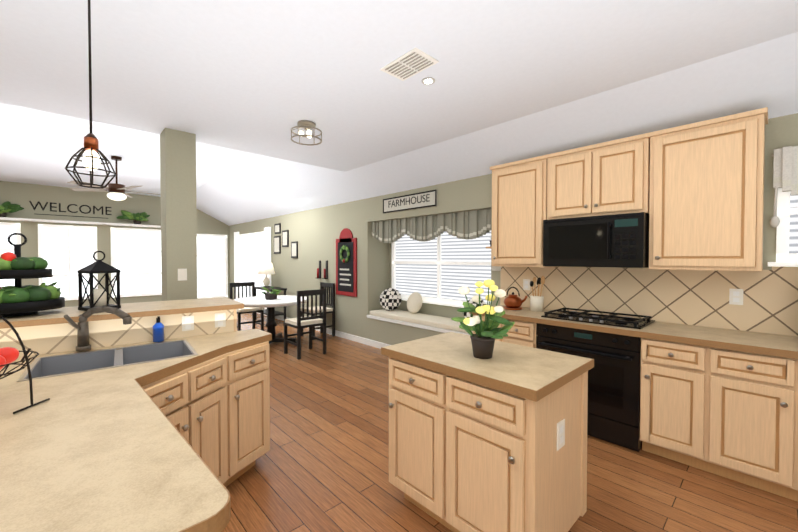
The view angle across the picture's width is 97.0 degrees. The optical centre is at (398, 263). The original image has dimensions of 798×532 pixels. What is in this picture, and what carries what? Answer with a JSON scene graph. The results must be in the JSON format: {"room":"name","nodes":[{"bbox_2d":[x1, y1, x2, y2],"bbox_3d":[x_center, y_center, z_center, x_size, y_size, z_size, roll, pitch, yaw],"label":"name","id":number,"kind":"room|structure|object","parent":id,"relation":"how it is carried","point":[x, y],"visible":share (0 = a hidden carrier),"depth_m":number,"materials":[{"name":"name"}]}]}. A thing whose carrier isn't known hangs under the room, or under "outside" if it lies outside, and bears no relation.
{"room":"dining room and kitchen","nodes":[
{"label":"dining room and kitchen","id":0,"kind":"room"},
{"bbox_2d":[0,181,229,306],"bbox_3d":[-8.142,-0.414,8.203,8.200,3.450,0.165,-1,1,-43],"label":"wall","id":1,"kind":"structure","parent":0,"point":[22,194],"depth_m":8.60,"materials":[{"name":"beige paint"}]},
{"bbox_2d":[29,201,111,218],"bbox_3d":[-7.784,-1.282,8.429,1.444,0.297,0.020,-1,1,-43],"label":"welcome sign","id":2,"kind":"object","parent":1,"relation":"attached to","point":[51,206],"visible":1,"depth_m":8.38,"materials":[{"name":"metal"}]},
{"bbox_2d":[0,217,227,300],"bbox_3d":[-7.762,0.030,8.230,7.180,2.060,0.324,-1,1,-43],"label":"window","id":3,"kind":"structure","parent":1,"relation":"attached to","point":[66,252],"depth_m":9.03,"materials":[{"name":"white glass"}]},
{"bbox_2d":[0,201,23,216],"bbox_3d":[-8.415,-1.176,7.543,0.561,0.372,0.309,-1,1,-43],"label":"potted plant","id":4,"kind":"object","parent":3,"relation":"on","point":[6,207],"visible":1,"depth_m":7.56,"materials":[{"name":"green plant"}]},
{"bbox_2d":[117,210,149,223],"bbox_3d":[-6.808,-1.190,9.059,0.687,0.347,0.280,-1,1,-43],"label":"potted plant","id":5,"kind":"object","parent":3,"relation":"on","point":[137,218],"visible":1,"depth_m":9.04,"materials":[{"name":"green plant"}]},
{"bbox_2d":[0,297,243,356],"bbox_3d":[-2.777,0.863,1.647,3.746,1.116,0.586,-1,1,-38],"label":"raised bar counter","id":6,"kind":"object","parent":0,"point":[48,331],"depth_m":2.21,"materials":[{"name":"beige paint"}]},
{"bbox_2d":[0,233,64,316],"bbox_3d":[-2.239,0.057,2.075,0.398,0.480,0.400,-1,1,-43],"label":"tiered tray","id":7,"kind":"object","parent":6,"relation":"on","point":[18,299],"visible":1,"depth_m":2.01,"materials":[{"name":"black metal"}]},
{"bbox_2d":[77,251,120,310],"bbox_3d":[-1.945,0.103,2.295,0.164,0.380,0.164,0,1,27],"label":"lantern","id":8,"kind":"object","parent":6,"relation":"on","point":[99,297],"visible":0.94,"depth_m":2.27,"materials":[{"name":"black metal"}]},
{"bbox_2d":[0,0,797,225],"bbox_3d":[-3.208,-1.547,2.983,8.150,1.010,14.500,-1,1,-43],"label":"ceiling","id":9,"kind":"structure","parent":0,"point":[516,80],"depth_m":2.56,"materials":[{"name":"paint"}]},
{"bbox_2d":[65,0,115,188],"bbox_3d":[-1.304,-0.821,1.492,0.166,0.986,0.166,-1,1,-43],"label":"pendant light","id":10,"kind":"object","parent":9,"relation":"hanging from","point":[90,160],"visible":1,"depth_m":1.49,"materials":[{"name":"black metal"}]},
{"bbox_2d":[67,156,160,200],"bbox_3d":[-4.630,-1.409,5.861,1.278,0.720,1.336,-1,1,-43],"label":"ceiling fan","id":11,"kind":"object","parent":9,"relation":"hanging from","point":[116,191],"visible":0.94,"depth_m":5.77,"materials":[{"name":"brown wood"}]},
{"bbox_2d":[291,120,321,145],"bbox_3d":[-0.886,-1.264,3.389,0.294,0.165,0.293,-1,1,-43],"label":"flush ceiling light","id":12,"kind":"object","parent":9,"relation":"attached to","point":[307,125],"visible":1,"depth_m":3.36,"materials":[{"name":"silver metal"}]},
{"bbox_2d":[380,47,438,80],"bbox_3d":[0.066,-1.324,2.362,0.220,0.014,0.340,-1,1,-43],"label":"ceiling vent","id":13,"kind":"object","parent":9,"relation":"in","point":[411,63],"visible":1,"depth_m":2.34,"materials":[{"name":"white metal"}]},
{"bbox_2d":[422,77,434,84],"bbox_3d":[0.213,-1.330,2.570,0.099,0.009,0.099,1,1,38],"label":"recessed light","id":14,"kind":"object","parent":9,"relation":"in","point":[428,80],"visible":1,"depth_m":2.53,"materials":[{"name":"white glass"}]},
{"bbox_2d":[222,313,797,531],"bbox_3d":[-3.016,1.435,3.215,8.780,0.080,14.600,-1,1,-43],"label":"floor","id":15,"kind":"structure","parent":0,"point":[321,464],"depth_m":2.31,"materials":[{"name":"brown wood"}]},
{"bbox_2d":[160,128,196,300],"bbox_3d":[-2.307,0.017,3.708,0.294,2.739,0.294,-1,1,-43],"label":"column","id":16,"kind":"structure","parent":15,"relation":"on","point":[178,215],"depth_m":3.60,"materials":[{"name":"beige paint"}]},
{"bbox_2d":[212,521,228,531],"bbox_3d":[-0.808,0.986,1.747,0.850,0.868,2.024,-1,1,-43],"label":"base cabinet","id":17,"kind":"object","parent":15,"relation":"on","point":[222,527],"depth_m":0.75,"materials":[{"name":"brown wood"}]},
{"bbox_2d":[0,329,271,531],"bbox_3d":[-1.038,0.533,1.519,1.553,0.050,2.030,-1,1,-43],"label":"countertop","id":18,"kind":"structure","parent":17,"relation":"on","point":[158,445],"depth_m":1.13,"materials":[{"name":"beige stone"}]},
{"bbox_2d":[0,315,49,413],"bbox_3d":[-1.488,0.339,1.269,0.333,0.348,0.329,-1,1,-43],"label":"fruit stand","id":19,"kind":"object","parent":18,"relation":"on","point":[9,356],"visible":1,"depth_m":1.27,"materials":[{"name":"metal"}]},
{"bbox_2d":[64,306,131,351],"bbox_3d":[-1.718,0.369,2.018,0.285,0.259,0.251,-1,1,-43],"label":"faucet","id":20,"kind":"object","parent":18,"relation":"on","point":[82,327],"visible":0.96,"depth_m":2.02,"materials":[{"name":"grey metal"}]},
{"bbox_2d":[32,341,191,376],"bbox_3d":[-1.527,0.606,1.926,0.695,0.205,0.486,-1,1,-43],"label":"sink","id":21,"kind":"object","parent":18,"relation":"in","point":[71,362],"depth_m":2.03,"materials":[{"name":"grey metal"}]},
{"bbox_2d":[153,316,163,341],"bbox_3d":[-1.541,0.414,2.264,0.060,0.160,0.060,-1,1,-43],"label":"soap bottle","id":22,"kind":"object","parent":18,"relation":"on","point":[158,330],"visible":0.94,"depth_m":2.24,"materials":[{"name":"blue plastic"}]},
{"bbox_2d":[230,282,263,330],"bbox_3d":[-2.873,0.847,6.671,0.460,0.980,0.470,-1,1,-43],"label":"dining chair","id":23,"kind":"object","parent":15,"relation":"on","point":[244,310],"visible":0.69,"depth_m":6.67,"materials":[{"name":"black wood"}]},
{"bbox_2d":[234,295,306,343],"bbox_3d":[-2.168,0.973,5.998,1.240,0.750,1.240,-1,1,-43],"label":"dining table","id":24,"kind":"object","parent":15,"relation":"on","point":[271,305],"visible":0.65,"depth_m":5.94,"materials":[{"name":"white paint"}]},
{"bbox_2d":[261,287,280,299],"bbox_3d":[-2.149,0.486,5.978,0.315,0.221,0.275,-1,1,-43],"label":"centerpiece","id":25,"kind":"object","parent":24,"relation":"on","point":[273,294],"visible":1,"depth_m":5.92,"materials":[{"name":"green plant"}]},
{"bbox_2d":[255,286,286,321],"bbox_3d":[-2.939,0.924,8.019,0.370,0.780,1.000,-1,1,-43],"label":"console table","id":26,"kind":"object","parent":15,"relation":"on","point":[277,313],"visible":0.46,"depth_m":7.79,"materials":[{"name":"black wood"}]},
{"bbox_2d":[258,263,274,286],"bbox_3d":[-3.046,0.251,8.114,0.380,0.558,0.380,-1,1,-43],"label":"table lamp","id":27,"kind":"object","parent":26,"relation":"on","point":[266,268],"visible":0.98,"depth_m":8.00,"materials":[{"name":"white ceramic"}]},
{"bbox_2d":[283,289,325,359],"bbox_3d":[-1.427,0.869,5.355,0.460,0.980,0.470,-1,1,-43],"label":"dining chair","id":28,"kind":"object","parent":15,"relation":"on","point":[299,322],"visible":1,"depth_m":5.24,"materials":[{"name":"black wood"}]},
{"bbox_2d":[301,282,334,339],"bbox_3d":[-1.512,0.849,6.546,0.470,0.980,0.460,-1,1,-43],"label":"dining chair","id":29,"kind":"object","parent":15,"relation":"on","point":[332,287],"visible":0.71,"depth_m":6.53,"materials":[{"name":"black wood"}]},
{"bbox_2d":[469,313,500,340],"bbox_3d":[1.084,0.952,3.741,0.588,0.868,0.345,-1,1,-43],"label":"base cabinet","id":30,"kind":"object","parent":15,"relation":"on","point":[474,314],"depth_m":3.55,"materials":[{"name":"brown wood"}]},
{"bbox_2d":[381,332,593,531],"bbox_3d":[0.456,0.958,1.998,0.685,0.914,0.964,-1,1,-43],"label":"kitchen island","id":31,"kind":"object","parent":15,"relation":"on","point":[497,442],"visible":1,"depth_m":1.72,"materials":[{"name":"brown wood"}]},
{"bbox_2d":[451,279,514,358],"bbox_3d":[0.465,0.293,1.928,0.324,0.419,0.334,-1,1,-43],"label":"potted plant","id":32,"kind":"object","parent":31,"relation":"on","point":[488,331],"visible":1,"depth_m":1.89,"materials":[{"name":"green plant"}]},
{"bbox_2d":[501,317,560,347],"bbox_3d":[1.317,0.956,3.493,0.588,0.868,0.336,-1,1,-43],"label":"base cabinet","id":33,"kind":"object","parent":15,"relation":"on","point":[523,333],"depth_m":3.26,"materials":[{"name":"brown wood"}]},
{"bbox_2d":[536,323,641,451],"bbox_3d":[1.690,0.961,3.069,0.620,0.862,0.781,-1,1,-43],"label":"oven","id":34,"kind":"object","parent":15,"relation":"on","point":[613,414],"visible":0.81,"depth_m":2.75,"materials":[{"name":"black metal"}]},
{"bbox_2d":[640,337,708,471],"bbox_3d":[2.105,0.970,2.657,0.588,0.868,0.376,-1,1,-43],"label":"base cabinet","id":35,"kind":"object","parent":15,"relation":"on","point":[674,375],"depth_m":2.45,"materials":[{"name":"brown wood"}]},
{"bbox_2d":[709,345,797,501],"bbox_3d":[2.520,0.978,2.216,0.588,0.868,0.835,-1,1,-43],"label":"base cabinet","id":36,"kind":"object","parent":15,"relation":"on","point":[722,402],"depth_m":2.16,"materials":[{"name":"brown wood"}]},
{"bbox_2d":[469,305,797,356],"bbox_3d":[2.567,0.521,2.153,0.601,0.040,4.720,-1,1,-43],"label":"countertop","id":37,"kind":"structure","parent":36,"relation":"on","point":[786,345],"depth_m":2.51,"materials":[{"name":"beige stone"}]},
{"bbox_2d":[504,287,527,309],"bbox_3d":[1.217,0.355,3.678,0.190,0.237,0.256,-1,1,-43],"label":"copper kettle","id":38,"kind":"object","parent":37,"relation":"on","point":[512,301],"visible":1,"depth_m":3.64,"materials":[{"name":"orange metal"}]},
{"bbox_2d":[530,276,544,311],"bbox_3d":[1.401,0.296,3.568,0.127,0.359,0.146,-1,1,-43],"label":"utensil crock","id":39,"kind":"object","parent":37,"relation":"on","point":[537,303],"visible":1,"depth_m":3.54,"materials":[{"name":"white ceramic"}]},
{"bbox_2d":[541,307,654,328],"bbox_3d":[1.723,0.460,3.091,0.470,0.046,0.765,-1,1,-43],"label":"cooktop","id":40,"kind":"object","parent":37,"relation":"in","point":[585,316],"visible":1,"depth_m":3.00,"materials":[{"name":"black metal"}]},
{"bbox_2d":[229,113,797,348],"bbox_3d":[-0.141,0.130,5.902,0.620,2.440,14.600,-1,1,-43],"label":"wall","id":41,"kind":"structure","parent":0,"point":[315,233],"depth_m":6.00,"materials":[{"name":"beige paint"}]},
{"bbox_2d":[234,227,270,308],"bbox_3d":[-3.951,0.165,9.458,0.089,2.150,2.500,-1,1,-43],"label":"window","id":42,"kind":"structure","parent":41,"relation":"attached to","point":[252,251],"depth_m":9.46,"materials":[{"name":"white glass"}]},
{"bbox_2d":[274,236,280,253],"bbox_3d":[-2.885,-0.452,8.363,0.024,0.420,0.340,-1,1,-43],"label":"picture frame","id":43,"kind":"object","parent":41,"relation":"attached to","point":[277,239],"depth_m":8.32,"materials":[{"name":"white paper"}]},
{"bbox_2d":[274,223,280,233],"bbox_3d":[-2.865,-0.832,8.335,0.024,0.240,0.300,-1,1,-43],"label":"picture frame","id":44,"kind":"object","parent":41,"relation":"attached to","point":[277,227],"depth_m":8.31,"materials":[{"name":"white paper"}]},
{"bbox_2d":[282,230,288,246],"bbox_3d":[-2.591,-0.577,8.048,0.024,0.380,0.300,-1,1,-43],"label":"picture frame","id":45,"kind":"object","parent":41,"relation":"attached to","point":[285,242],"depth_m":8.01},
{"bbox_2d":[291,241,297,257],"bbox_3d":[-2.289,-0.311,7.732,0.024,0.360,0.280,-1,1,-43],"label":"picture frame","id":46,"kind":"object","parent":41,"relation":"attached to","point":[294,245],"depth_m":7.70,"materials":[{"name":"white paper"}]},
{"bbox_2d":[317,261,320,278],"bbox_3d":[-1.586,0.107,6.945,0.090,0.350,0.080,-1,1,-43],"label":"candle sconce","id":47,"kind":"object","parent":41,"relation":"attached to","point":[318,269],"depth_m":6.94,"materials":[{"name":"red paint"}]},
{"bbox_2d":[322,261,327,278],"bbox_3d":[-1.415,0.110,6.763,0.090,0.350,0.080,-1,1,-43],"label":"candle sconce","id":48,"kind":"object","parent":41,"relation":"attached to","point":[325,273],"depth_m":6.76,"materials":[{"name":"red paint"}]},
{"bbox_2d":[336,228,356,296],"bbox_3d":[-0.965,-0.036,6.290,0.080,1.197,0.620,-1,1,-43],"label":"chalkboard sign","id":49,"kind":"object","parent":41,"relation":"attached to","point":[346,263],"visible":1,"depth_m":6.26,"materials":[{"name":"paint"}]},
{"bbox_2d":[383,189,436,212],"bbox_3d":[0.132,-0.898,5.152,0.024,0.220,1.100,-1,1,-43],"label":"sign","id":50,"kind":"object","parent":41,"relation":"attached to","point":[425,199],"visible":1,"depth_m":5.10,"materials":[{"name":"white wood"}]},
{"bbox_2d":[370,309,472,332],"bbox_3d":[0.443,0.823,5.193,0.440,0.073,2.270,-1,1,-43],"label":"seat cushion","id":51,"kind":"object","parent":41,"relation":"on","point":[430,320],"visible":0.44,"depth_m":5.20,"materials":[{"name":"white fabric"}]},
{"bbox_2d":[379,288,401,310],"bbox_3d":[-0.142,0.585,5.862,0.400,0.372,0.156,0,1,23],"label":"checked pillow","id":52,"kind":"object","parent":51,"relation":"on","point":[390,299],"depth_m":5.80,"materials":[{"name":"fabric"}]},
{"bbox_2d":[407,292,422,312],"bbox_3d":[0.245,0.611,5.579,0.149,0.330,0.360,-1,1,-34],"label":"pillow","id":53,"kind":"object","parent":51,"relation":"on","point":[414,302],"depth_m":5.51,"materials":[{"name":"beige fabric"}]},
{"bbox_2d":[463,299,485,317],"bbox_3d":[1.025,0.625,4.752,0.360,0.330,0.149,1,1,38],"label":"checked pillow","id":54,"kind":"object","parent":51,"relation":"on","point":[466,314],"depth_m":4.73,"materials":[{"name":"fabric"}]},
{"bbox_2d":[372,208,490,242],"bbox_3d":[0.356,-0.505,5.088,0.086,0.359,2.331,-1,1,-43],"label":"valance","id":55,"kind":"object","parent":41,"relation":"attached to","point":[471,224],"visible":0.98,"depth_m":4.92,"materials":[{"name":"grey fabric"}]},
{"bbox_2d":[392,231,490,307],"bbox_3d":[0.602,-0.001,5.329,0.080,1.220,2.190,-1,1,-43],"label":"window","id":56,"kind":"structure","parent":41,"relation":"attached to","point":[443,268],"depth_m":5.31,"materials":[{"name":"white"}]},
{"bbox_2d":[490,155,557,266],"bbox_3d":[1.299,-0.509,3.692,0.308,1.072,0.594,-1,1,-43],"label":"upper cabinet","id":57,"kind":"object","parent":41,"relation":"attached to","point":[518,187],"depth_m":3.57,"materials":[{"name":"brown wood"}]},
{"bbox_2d":[546,132,649,219],"bbox_3d":[1.785,-0.726,3.172,0.308,0.622,0.805,-1,1,-43],"label":"upper cabinet","id":58,"kind":"object","parent":41,"relation":"attached to","point":[612,177],"depth_m":3.03,"materials":[{"name":"brown wood"}]},
{"bbox_2d":[543,212,648,267],"bbox_3d":[1.746,-0.193,3.144,0.409,0.433,0.795,-1,1,-43],"label":"microwave","id":59,"kind":"object","parent":58,"relation":"attached to","point":[619,240],"visible":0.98,"depth_m":2.97,"materials":[{"name":"black glass"}]},
{"bbox_2d":[500,266,797,336],"bbox_3d":[2.788,0.259,2.357,0.020,0.500,4.720,-1,1,-43],"label":"backsplash","id":60,"kind":"structure","parent":41,"relation":"attached to","point":[764,301],"depth_m":2.90,"materials":[{"name":"tile"}]},
{"bbox_2d":[649,107,767,270],"bbox_3d":[2.282,-0.492,2.648,0.308,1.072,0.625,-1,1,-43],"label":"upper cabinet","id":61,"kind":"object","parent":41,"relation":"attached to","point":[695,191],"depth_m":2.51,"materials":[{"name":"brown wood"}]},
{"bbox_2d":[768,188,797,266],"bbox_3d":[3.037,-0.341,2.053,0.060,0.730,1.230,-1,1,-43],"label":"window","id":62,"kind":"structure","parent":41,"relation":"attached to","point":[787,235],"depth_m":2.44,"materials":[{"name":"white"}]},
{"bbox_2d":[770,146,797,227],"bbox_3d":[3.035,-0.515,2.010,0.096,0.540,1.275,-1,1,-43],"label":"valance","id":63,"kind":"object","parent":62,"relation":"attached to","point":[785,175],"visible":0.98,"depth_m":2.39,"materials":[{"name":"fabric"}]}
]}

